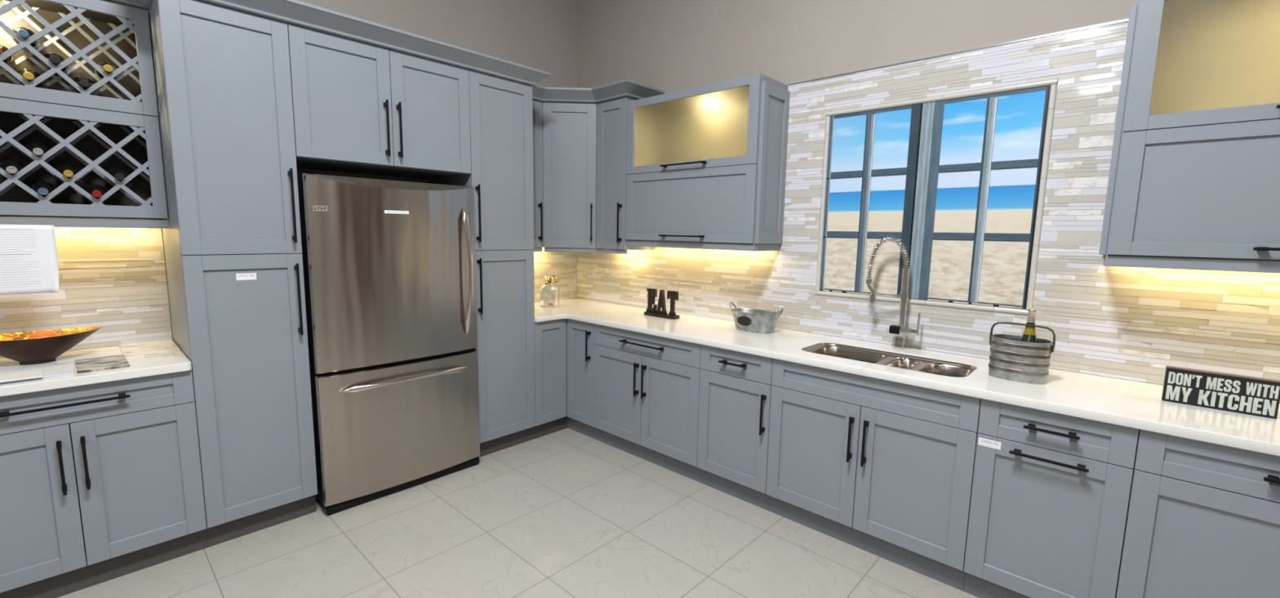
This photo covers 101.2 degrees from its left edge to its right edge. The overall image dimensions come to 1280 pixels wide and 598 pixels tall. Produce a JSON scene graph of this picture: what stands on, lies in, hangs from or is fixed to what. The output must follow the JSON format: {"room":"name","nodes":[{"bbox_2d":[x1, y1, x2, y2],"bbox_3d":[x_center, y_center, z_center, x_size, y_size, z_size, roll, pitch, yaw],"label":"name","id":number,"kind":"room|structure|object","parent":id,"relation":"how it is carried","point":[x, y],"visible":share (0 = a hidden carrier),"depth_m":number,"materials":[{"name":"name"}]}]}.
{"room":"kitchen","nodes":[
{"label":"kitchen","id":0,"kind":"room"},
{"bbox_2d":[3,0,577,357],"bbox_3d":[-3.793,-0.720,1.236,0.120,4.000,9.620,8,10,42],"label":"wall","id":1,"kind":"structure","parent":0,"point":[539,34],"depth_m":3.90,"materials":[{"name":"beige paint"}]},
{"bbox_2d":[0,0,168,228],"bbox_3d":[-2.562,-0.790,2.221,0.313,0.962,0.763,8,10,42],"label":"wine rack cabinet","id":2,"kind":"object","parent":1,"relation":"attached to","point":[116,125],"visible":1,"depth_m":2.30,"materials":[{"name":"grey paint"}]},
{"bbox_2d":[0,44,14,66],"bbox_3d":[-2.585,-0.993,2.117,0.292,0.088,0.073,8,10,42],"label":"wine bottle","id":3,"kind":"object","parent":2,"relation":"in","point":[9,60],"visible":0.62,"depth_m":2.11,"materials":[{"name":"black glass"}]},
{"bbox_2d":[0,159,27,177],"bbox_3d":[-2.592,-0.543,2.175,0.292,0.088,0.073,8,10,42],"label":"wine bottle","id":4,"kind":"object","parent":2,"relation":"in","point":[12,166],"visible":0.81,"depth_m":2.12,"materials":[{"name":"black glass"}]},
{"bbox_2d":[11,26,39,51],"bbox_3d":[-2.531,-1.079,2.162,0.292,0.088,0.073,8,10,42],"label":"wine bottle","id":5,"kind":"object","parent":2,"relation":"in","point":[24,33],"visible":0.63,"depth_m":2.12,"materials":[{"name":"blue glass"}]},
{"bbox_2d":[0,224,58,294],"bbox_3d":[-2.496,-0.158,2.109,0.031,0.279,0.216,8,10,42],"label":"paper notice","id":6,"kind":"object","parent":2,"relation":"hanging from","point":[28,258],"visible":1,"depth_m":2.14,"materials":[{"name":"white paper"}]},
{"bbox_2d":[0,228,37,287],"bbox_3d":[-2.523,-0.162,2.097,0.004,0.232,0.162,8,10,42],"label":"print","id":7,"kind":"object","parent":6,"relation":"attached to","point":[18,246],"depth_m":2.12,"materials":[{"name":"grey paper"}]},
{"bbox_2d":[17,68,44,88],"bbox_3d":[-2.534,-0.919,2.183,0.292,0.088,0.073,8,10,42],"label":"wine bottle","id":8,"kind":"object","parent":2,"relation":"in","point":[28,74],"visible":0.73,"depth_m":2.13,"materials":[{"name":"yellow glass"}]},
{"bbox_2d":[26,142,51,159],"bbox_3d":[-2.539,-0.628,2.220,0.292,0.088,0.073,8,10,42],"label":"wine bottle","id":9,"kind":"object","parent":2,"relation":"in","point":[38,148],"visible":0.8,"depth_m":2.17,"materials":[{"name":"black glass"}]},
{"bbox_2d":[31,179,56,196],"bbox_3d":[-2.541,-0.471,2.240,0.292,0.088,0.073,8,10,42],"label":"wine bottle","id":10,"kind":"object","parent":2,"relation":"in","point":[42,187],"visible":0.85,"depth_m":2.19,"materials":[{"name":"black glass"}]},
{"bbox_2d":[42,52,67,75],"bbox_3d":[-2.480,-1.006,2.228,0.292,0.088,0.073,8,10,42],"label":"wine bottle","id":11,"kind":"object","parent":2,"relation":"in","point":[55,59],"visible":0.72,"depth_m":2.18,"materials":[{"name":"black glass"}]},
{"bbox_2d":[55,163,79,178],"bbox_3d":[-2.488,-0.555,2.286,0.292,0.088,0.073,8,10,42],"label":"wine bottle","id":12,"kind":"object","parent":2,"relation":"in","point":[68,170],"visible":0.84,"depth_m":2.23,"materials":[{"name":"black glass"}]},
{"bbox_2d":[4,97,153,116],"bbox_3d":[-2.566,-0.813,2.222,0.276,0.018,0.728,8,10,42],"label":"shelf","id":13,"kind":"object","parent":2,"relation":"attached to","point":[5,113],"depth_m":2.27,"materials":[{"name":"grey wood"}]},
{"bbox_2d":[71,75,94,94],"bbox_3d":[-2.429,-0.935,2.294,0.292,0.088,0.073,8,10,42],"label":"wine bottle","id":14,"kind":"object","parent":2,"relation":"in","point":[85,82],"visible":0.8,"depth_m":2.24,"materials":[{"name":"black glass"}]},
{"bbox_2d":[83,182,106,199],"bbox_3d":[-2.437,-0.483,2.352,0.292,0.088,0.073,8,10,42],"label":"wine bottle","id":15,"kind":"object","parent":2,"relation":"in","point":[96,190],"visible":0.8,"depth_m":2.30,"materials":[{"name":"black glass"}]},
{"bbox_2d":[93,61,117,82],"bbox_3d":[-2.376,-1.018,2.340,0.292,0.088,0.073,8,10,42],"label":"wine bottle","id":16,"kind":"object","parent":2,"relation":"in","point":[108,68],"visible":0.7,"depth_m":2.29,"materials":[{"name":"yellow glass"}]},
{"bbox_2d":[105,166,128,182],"bbox_3d":[-2.383,-0.568,2.397,0.292,0.088,0.073,8,10,42],"label":"wine bottle","id":17,"kind":"object","parent":2,"relation":"in","point":[118,173],"visible":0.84,"depth_m":2.35,"materials":[{"name":"black glass"}]},
{"bbox_2d":[0,226,172,357],"bbox_3d":[-2.694,-0.060,2.426,0.006,0.614,0.763,8,10,42],"label":"backsplash","id":18,"kind":"structure","parent":1,"relation":"attached to","point":[114,279],"depth_m":2.54,"materials":[{"name":"grey tile"}]},
{"bbox_2d":[287,23,471,179],"bbox_3d":[-1.549,-1.055,3.027,0.658,0.608,0.922,8,10,42],"label":"upper cabinet","id":19,"kind":"object","parent":1,"relation":"attached to","point":[359,108],"visible":0.96,"depth_m":2.79,"materials":[{"name":"grey paint"}]},
{"bbox_2d":[532,99,542,251],"bbox_3d":[-0.935,-0.911,3.938,0.354,1.104,0.302,8,10,42],"label":"upper cabinet","id":20,"kind":"object","parent":1,"relation":"attached to","point":[536,105],"visible":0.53,"depth_m":3.92,"materials":[{"name":"grey paint"}]},
{"bbox_2d":[57,427,977,597],"bbox_3d":[-1.339,1.627,-0.801,6.920,0.060,9.620,8,10,42],"label":"floor","id":21,"kind":"structure","parent":0,"point":[566,513],"depth_m":2.51,"materials":[{"name":"tile"}]},
{"bbox_2d":[0,369,207,597],"bbox_3d":[-2.462,0.746,2.299,0.658,0.866,0.763,8,10,42],"label":"base cabinet","id":22,"kind":"object","parent":21,"relation":"on","point":[100,482],"visible":0.97,"depth_m":2.15,"materials":[{"name":"grey paint"}]},
{"bbox_2d":[0,345,191,396],"bbox_3d":[-2.464,0.294,2.249,0.648,0.036,0.762,8,10,42],"label":"countertop","id":23,"kind":"structure","parent":22,"relation":"on","point":[140,366],"depth_m":2.20,"materials":[{"name":"white stone"}]},
{"bbox_2d":[0,361,74,383],"bbox_3d":[-2.425,0.294,2.082,0.250,0.008,0.250,8,10,42],"label":"sample","id":24,"kind":"object","parent":23,"relation":"on","point":[53,370],"visible":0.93,"depth_m":2.11,"materials":[{"name":"white stone"}]},
{"bbox_2d":[0,369,43,382],"bbox_3d":[-2.384,0.298,1.993,0.110,0.008,0.160,8,10,42],"label":"sample","id":25,"kind":"object","parent":24,"relation":"on","point":[35,374],"visible":1,"depth_m":2.00,"materials":[{"name":"beige stone"}]},
{"bbox_2d":[0,325,102,364],"bbox_3d":[-2.589,0.207,2.254,0.240,0.132,0.410,8,10,42],"label":"copper bowl","id":26,"kind":"object","parent":23,"relation":"on","point":[26,351],"visible":0.97,"depth_m":2.23,"materials":[{"name":"orange metal"}]},
{"bbox_2d":[27,329,57,338],"bbox_3d":[-2.557,0.175,2.254,0.090,0.081,0.090,8,10,42],"label":"orange","id":27,"kind":"object","parent":26,"relation":"in","point":[44,333],"visible":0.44,"depth_m":2.23,"materials":[{"name":"orange food"}]},
{"bbox_2d":[75,354,129,373],"bbox_3d":[-2.302,0.275,2.249,0.270,0.008,0.152,7,10,41],"label":"sample","id":28,"kind":"object","parent":23,"relation":"on","point":[91,364],"visible":1,"depth_m":2.23,"materials":[{"name":"grey stone"}]},
{"bbox_2d":[119,338,179,355],"bbox_3d":[-2.385,0.234,2.553,0.300,0.008,0.195,8,10,42],"label":"sample","id":29,"kind":"object","parent":23,"relation":"on","point":[140,348],"visible":0.94,"depth_m":2.53,"materials":[{"name":"beige stone"}]},
{"bbox_2d":[144,350,173,359],"bbox_3d":[-2.212,0.257,2.418,0.100,0.004,0.150,-6,10,-42],"label":"sample","id":30,"kind":"object","parent":23,"relation":"on","point":[168,353],"visible":1,"depth_m":2.41,"materials":[{"name":"beige stone"}]},
{"bbox_2d":[148,0,317,546],"bbox_3d":[-2.033,-0.087,2.642,0.658,2.446,0.453,8,10,42],"label":"pantry cabinet","id":31,"kind":"object","parent":21,"relation":"on","point":[222,74],"visible":0.96,"depth_m":2.42,"materials":[{"name":"grey paint"}]},
{"bbox_2d":[235,272,256,279],"bbox_3d":[-1.831,-0.104,2.444,0.001,0.031,0.076,8,10,42],"label":"sticker","id":32,"kind":"object","parent":31,"relation":"attached to","point":[247,276],"visible":1,"depth_m":2.44,"materials":[{"name":"white paper"}]},
{"bbox_2d":[297,173,479,515],"bbox_3d":[-1.519,0.205,3.138,0.723,1.757,0.893,8,10,42],"label":"refrigerator","id":33,"kind":"object","parent":21,"relation":"on","point":[389,266],"visible":1,"depth_m":2.86,"materials":[{"name":"grey metal"}]},
{"bbox_2d":[425,70,535,457],"bbox_3d":[-1.094,-0.200,3.644,0.658,2.446,0.454,8,10,42],"label":"pantry cabinet","id":34,"kind":"object","parent":21,"relation":"on","point":[500,176],"visible":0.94,"depth_m":3.44,"materials":[{"name":"grey paint"}]},
{"bbox_2d":[107,0,664,103],"bbox_3d":[-1.268,-1.373,2.818,0.700,0.082,3.491,8,10,42],"label":"crown molding","id":35,"kind":"structure","parent":34,"relation":"on","point":[299,13],"depth_m":2.85,"materials":[{"name":"grey paint"}]},
{"bbox_2d":[531,318,597,439],"bbox_3d":[-0.552,0.541,4.153,0.908,0.866,0.901,8,10,42],"label":"base cabinet","id":36,"kind":"object","parent":21,"relation":"on","point":[564,347],"visible":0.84,"depth_m":3.83,"materials":[{"name":"grey paint"}]},
{"bbox_2d":[592,323,701,482],"bbox_3d":[0.202,0.621,3.623,0.925,0.866,0.658,8,10,42],"label":"base cabinet","id":37,"kind":"object","parent":21,"relation":"on","point":[646,386],"visible":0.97,"depth_m":3.37,"materials":[{"name":"grey paint"}]},
{"bbox_2d":[697,344,772,510],"bbox_3d":[0.710,0.689,3.155,0.460,0.866,0.658,8,10,42],"label":"base cabinet","id":38,"kind":"object","parent":21,"relation":"on","point":[735,386],"visible":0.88,"depth_m":2.94,"materials":[{"name":"grey paint"}]},
{"bbox_2d":[765,358,981,591],"bbox_3d":[1.218,0.757,2.686,0.927,0.866,0.658,8,10,42],"label":"base cabinet","id":39,"kind":"object","parent":21,"relation":"on","point":[884,468],"visible":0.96,"depth_m":2.42,"materials":[{"name":"grey paint"}]},
{"bbox_2d":[963,398,1138,597],"bbox_3d":[1.727,0.826,2.217,0.463,0.866,0.658,8,10,42],"label":"base cabinet","id":40,"kind":"object","parent":21,"relation":"on","point":[1049,507],"visible":0.92,"depth_m":1.99,"materials":[{"name":"grey paint"}]},
{"bbox_2d":[977,436,1001,449],"bbox_3d":[1.397,0.577,2.100,0.076,0.031,0.001,8,10,42],"label":"sticker","id":41,"kind":"object","parent":40,"relation":"attached to","point":[984,442],"visible":1,"depth_m":2.10,"materials":[{"name":"white paper"}]},
{"bbox_2d":[1115,428,1279,597],"bbox_3d":[2.235,0.894,1.748,0.924,0.866,0.658,8,10,42],"label":"base cabinet","id":42,"kind":"object","parent":21,"relation":"on","point":[1203,517],"visible":0.87,"depth_m":1.72,"materials":[{"name":"grey paint"}]},
{"bbox_2d":[534,297,1279,456],"bbox_3d":[0.818,0.273,2.846,4.642,0.036,0.907,8,10,42],"label":"countertop","id":43,"kind":"structure","parent":42,"relation":"on","point":[1120,402],"depth_m":2.22,"materials":[{"name":"white stone"}]},
{"bbox_2d":[540,275,559,306],"bbox_3d":[-0.719,-0.064,4.196,0.141,0.239,0.143,1,7,0],"label":"glass jar","id":44,"kind":"object","parent":43,"relation":"on","point":[549,290],"visible":1,"depth_m":4.14,"materials":[{"name":"clear glass"}]},
{"bbox_2d":[644,288,679,319],"bbox_3d":[0.155,0.030,3.759,0.292,0.193,0.080,8,10,42],"label":"eat sign","id":45,"kind":"object","parent":43,"relation":"on","point":[655,311],"visible":1,"depth_m":3.74,"materials":[{"name":"brown paint"}]},
{"bbox_2d":[729,301,783,333],"bbox_3d":[0.716,0.116,3.271,0.372,0.164,0.186,8,10,42],"label":"tub","id":46,"kind":"object","parent":43,"relation":"on","point":[751,320],"visible":1,"depth_m":3.20,"materials":[{"name":"metal"}]},
{"bbox_2d":[802,342,976,377],"bbox_3d":[1.215,0.397,2.639,0.779,0.204,0.359,8,10,42],"label":"sink","id":47,"kind":"object","parent":43,"relation":"in","point":[927,365],"visible":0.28,"depth_m":2.67,"materials":[{"name":"silver metal"}]},
{"bbox_2d":[866,235,921,349],"bbox_3d":[1.353,-0.034,2.806,0.279,0.601,0.065,5,8,30],"label":"kitchen faucet","id":48,"kind":"object","parent":43,"relation":"on","point":[900,331],"visible":1,"depth_m":2.78,"materials":[{"name":"silver metal"}]},
{"bbox_2d":[988,321,1055,383],"bbox_3d":[1.631,0.223,2.254,0.229,0.239,0.153,8,10,42],"label":"bucket","id":49,"kind":"object","parent":43,"relation":"on","point":[1011,358],"visible":0.98,"depth_m":2.20,"materials":[{"name":"metal"}]},
{"bbox_2d":[1020,308,1037,342],"bbox_3d":[1.657,0.188,2.242,0.074,0.294,0.074,8,10,42],"label":"wine bottle","id":50,"kind":"object","parent":49,"relation":"in","point":[1028,335],"visible":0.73,"depth_m":2.22,"materials":[{"name":"black"}]},
{"bbox_2d":[1161,365,1279,418],"bbox_3d":[2.089,0.332,1.898,0.280,0.128,0.041,8,10,42],"label":"kitchen sign","id":51,"kind":"object","parent":43,"relation":"on","point":[1250,395],"visible":1,"depth_m":1.88,"materials":[{"name":"black wood"}]},
{"bbox_2d":[577,0,1163,385],"bbox_3d":[1.976,-0.768,2.356,6.800,4.000,0.120,8,10,42],"label":"wall","id":52,"kind":"structure","parent":0,"point":[668,46],"depth_m":3.19,"materials":[{"name":"beige paint"}]},
{"bbox_2d":[542,102,596,252],"bbox_3d":[-0.536,-0.935,4.181,0.605,1.104,0.597,8,10,42],"label":"upper cabinet","id":53,"kind":"object","parent":52,"relation":"attached to","point":[569,130],"visible":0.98,"depth_m":3.97,"materials":[{"name":"grey paint"}]},
{"bbox_2d":[595,96,653,253],"bbox_3d":[-0.123,-0.901,3.965,0.310,1.104,0.354,8,10,42],"label":"upper cabinet","id":54,"kind":"object","parent":52,"relation":"attached to","point":[611,115],"visible":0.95,"depth_m":3.87,"materials":[{"name":"grey paint"}]},
{"bbox_2d":[625,73,789,250],"bbox_3d":[0.388,-0.843,3.493,1.082,1.006,0.354,8,10,42],"label":"upper cabinet","id":55,"kind":"object","parent":52,"relation":"attached to","point":[706,164],"visible":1,"depth_m":3.27,"materials":[{"name":"grey paint"}]},
{"bbox_2d":[533,21,1279,384],"bbox_3d":[0.842,-0.487,2.739,4.672,1.498,0.908,8,10,42],"label":"backsplash","id":56,"kind":"structure","parent":52,"relation":"attached to","point":[1132,323],"depth_m":2.42,"materials":[{"name":"grey tile"}]},
{"bbox_2d":[814,78,1057,315],"bbox_3d":[1.465,-0.505,2.770,1.066,1.070,0.017,8,10,42],"label":"window","id":57,"kind":"structure","parent":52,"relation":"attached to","point":[959,179],"depth_m":2.70,"materials":[{"name":"blue wood"}]},
{"bbox_2d":[787,18,1128,85],"bbox_3d":[1.467,-1.230,2.691,1.532,0.008,0.011,8,10,42],"label":"trim","id":58,"kind":"structure","parent":52,"relation":"attached to","point":[1125,20],"depth_m":2.54,"materials":[{"name":"silver metal"}]},
{"bbox_2d":[1098,0,1279,273],"bbox_3d":[2.297,-0.587,1.732,1.091,1.006,0.354,8,10,42],"label":"upper cabinet","id":59,"kind":"object","parent":52,"relation":"attached to","point":[1193,183],"visible":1,"depth_m":1.86,"materials":[{"name":"grey paint"}]},
{"bbox_2d":[1128,118,1279,132],"bbox_3d":[2.326,-0.591,1.747,1.036,0.018,0.277,8,10,42],"label":"shelf","id":60,"kind":"object","parent":59,"relation":"attached to","point":[1277,118],"depth_m":1.86,"materials":[{"name":"grey wood"}]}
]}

